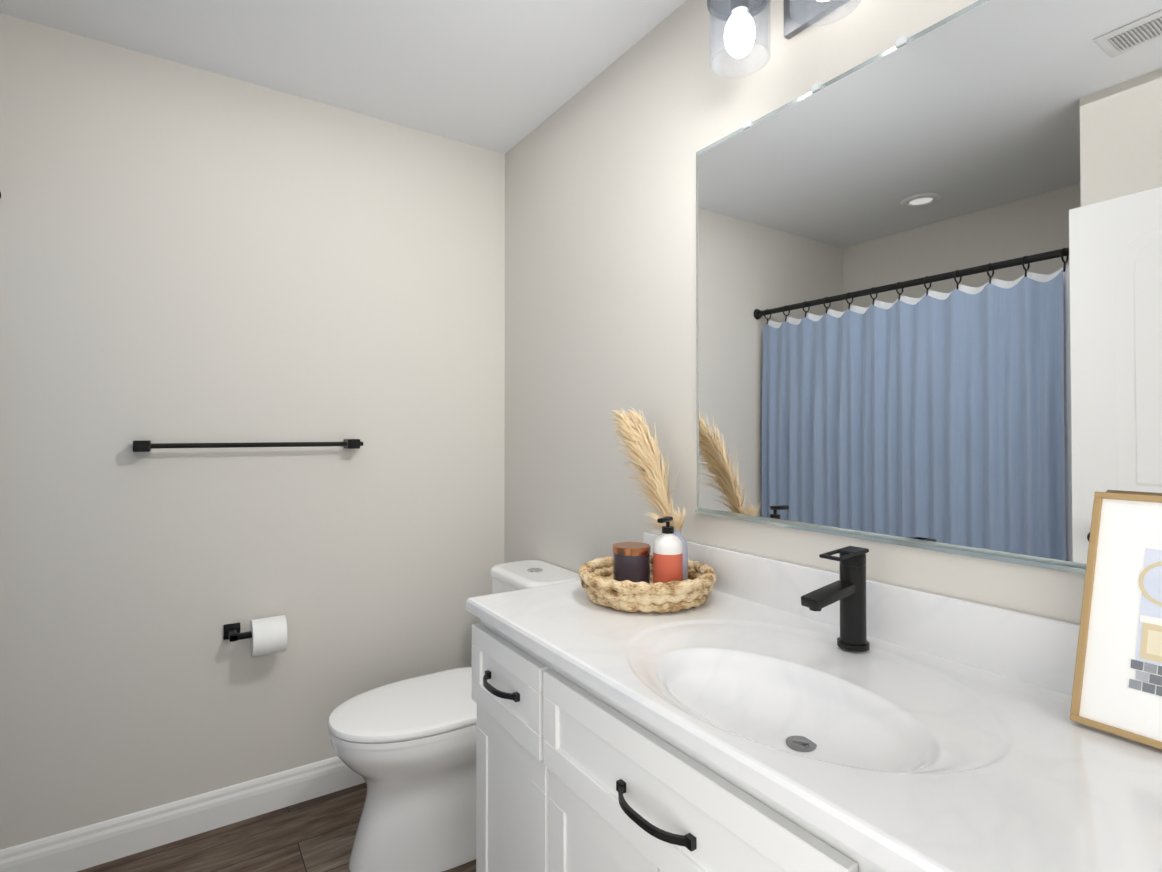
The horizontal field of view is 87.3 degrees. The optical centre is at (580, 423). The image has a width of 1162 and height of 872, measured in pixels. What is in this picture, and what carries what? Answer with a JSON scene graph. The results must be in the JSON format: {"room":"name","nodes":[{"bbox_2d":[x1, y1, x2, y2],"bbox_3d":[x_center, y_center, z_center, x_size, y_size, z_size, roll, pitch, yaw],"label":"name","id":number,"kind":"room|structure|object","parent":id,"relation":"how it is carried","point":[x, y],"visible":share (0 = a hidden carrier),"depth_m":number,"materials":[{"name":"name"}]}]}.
{"room":"bathroom","nodes":[
{"label":"bathroom","id":0,"kind":"room"},
{"bbox_2d":[0,13,504,849],"bbox_3d":[-1.348,0.077,1.928,2.600,2.440,0.100,0,-1,-34],"label":"wall","id":1,"kind":"structure","parent":0,"point":[192,253],"depth_m":1.98,"materials":[{"name":"paint"}]},
{"bbox_2d":[0,756,364,871],"bbox_3d":[-0.982,1.241,2.085,1.600,0.116,0.015,0,-1,-34],"label":"baseboard","id":2,"kind":"structure","parent":1,"relation":"attached to","point":[85,847],"depth_m":1.89,"materials":[{"name":"white wood"}]},
{"bbox_2d":[133,439,362,451],"bbox_3d":[-1.065,0.070,2.010,0.663,0.033,0.073,0,-1,-34],"label":"towel bar","id":3,"kind":"object","parent":1,"relation":"attached to","point":[143,445],"visible":1,"depth_m":1.96,"materials":[{"name":"black metal"}]},
{"bbox_2d":[223,615,286,656],"bbox_3d":[-1.053,0.691,1.972,0.174,0.115,0.135,0,-1,-34],"label":"holder","id":4,"kind":"object","parent":1,"relation":"attached to","point":[267,636],"visible":0.98,"depth_m":1.95,"materials":[{"name":"black"}]},
{"bbox_2d":[77,782,475,871],"bbox_3d":[-0.560,1.306,0.724,2.600,0.050,2.950,0,-1,-34],"label":"floor","id":5,"kind":"structure","parent":0,"point":[317,834],"depth_m":1.87,"materials":[{"name":"brown wood"}]},
{"bbox_2d":[328,560,580,871],"bbox_3d":[-0.396,0.899,1.945,0.770,0.796,0.388,0,-1,-34],"label":"toilet","id":6,"kind":"object","parent":5,"relation":"on","point":[405,749],"visible":0.56,"depth_m":1.76,"materials":[{"name":"white ceramic"}]},
{"bbox_2d":[466,532,1161,871],"bbox_3d":[0.334,0.795,1.020,0.582,0.981,1.385,0,-1,-34],"label":"bathroom vanity","id":7,"kind":"object","parent":5,"relation":"on","point":[749,715],"visible":0.81,"depth_m":0.95,"materials":[{"name":"white"}]},
{"bbox_2d":[578,408,715,612],"bbox_3d":[0.140,0.183,1.482,0.328,0.462,0.387,0,-1,-34],"label":"basket","id":8,"kind":"object","parent":7,"relation":"on","point":[667,576],"visible":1,"depth_m":1.42,"materials":[{"name":"beige wicker"}]},
{"bbox_2d":[613,542,650,583],"bbox_3d":[0.121,0.346,1.456,0.091,0.110,0.091,0,-1,-34],"label":"candle jar","id":9,"kind":"object","parent":8,"relation":"on","point":[631,560],"depth_m":1.42,"materials":[{"name":"grey glass"}]},
{"bbox_2d":[653,516,682,582],"bbox_3d":[0.199,0.308,1.406,0.071,0.185,0.068,0,-1,-34],"label":"soap bottle","id":10,"kind":"object","parent":8,"relation":"on","point":[667,547],"depth_m":1.38,"materials":[{"name":"orange"}]},
{"bbox_2d":[673,529,687,579],"bbox_3d":[0.231,0.329,1.470,0.054,0.145,0.054,0,-1,-34],"label":"bottle","id":11,"kind":"object","parent":8,"relation":"on","point":[677,532],"depth_m":1.45,"materials":[{"name":"clear glass"}]},
{"bbox_2d":[801,546,869,650],"bbox_3d":[0.458,0.319,1.093,0.157,0.179,0.055,0,-1,-34],"label":"faucet","id":12,"kind":"object","parent":7,"relation":"on","point":[848,590],"visible":1,"depth_m":1.10,"materials":[{"name":"black metal"}]},
{"bbox_2d":[1069,492,1161,748],"bbox_3d":[0.786,0.250,0.741,0.118,0.307,0.280,0,-1,-34],"label":"picture frame","id":13,"kind":"object","parent":7,"relation":"on","point":[1117,686],"visible":0.96,"depth_m":0.82,"materials":[{"name":"white paper"}]},
{"bbox_2d":[0,0,685,153],"bbox_3d":[-0.560,-1.183,0.756,2.600,0.050,2.950,0,-1,-34],"label":"ceiling","id":14,"kind":"structure","parent":0,"point":[503,76],"depth_m":1.84,"materials":[{"name":"paint"}]},
{"bbox_2d":[504,0,1084,623],"bbox_3d":[0.509,0.070,1.389,0.100,2.440,2.850,0,-1,-34],"label":"wall","id":15,"kind":"structure","parent":0,"point":[600,256],"depth_m":1.82,"materials":[{"name":"paint"}]},
{"bbox_2d":[707,0,860,77],"bbox_3d":[0.486,-0.940,1.193,0.167,0.250,0.577,0,-1,-34],"label":"sconce","id":16,"kind":"object","parent":15,"relation":"attached to","point":[739,37],"visible":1,"depth_m":1.34,"materials":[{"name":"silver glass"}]},
{"bbox_2d":[695,0,1161,573],"bbox_3d":[0.586,-0.250,1.177,0.008,0.958,1.025,0,-1,-34],"label":"mirror","id":17,"kind":"object","parent":15,"relation":"attached to","point":[929,288],"visible":1,"depth_m":1.07,"materials":[{"name":"white mirror"}]}
]}

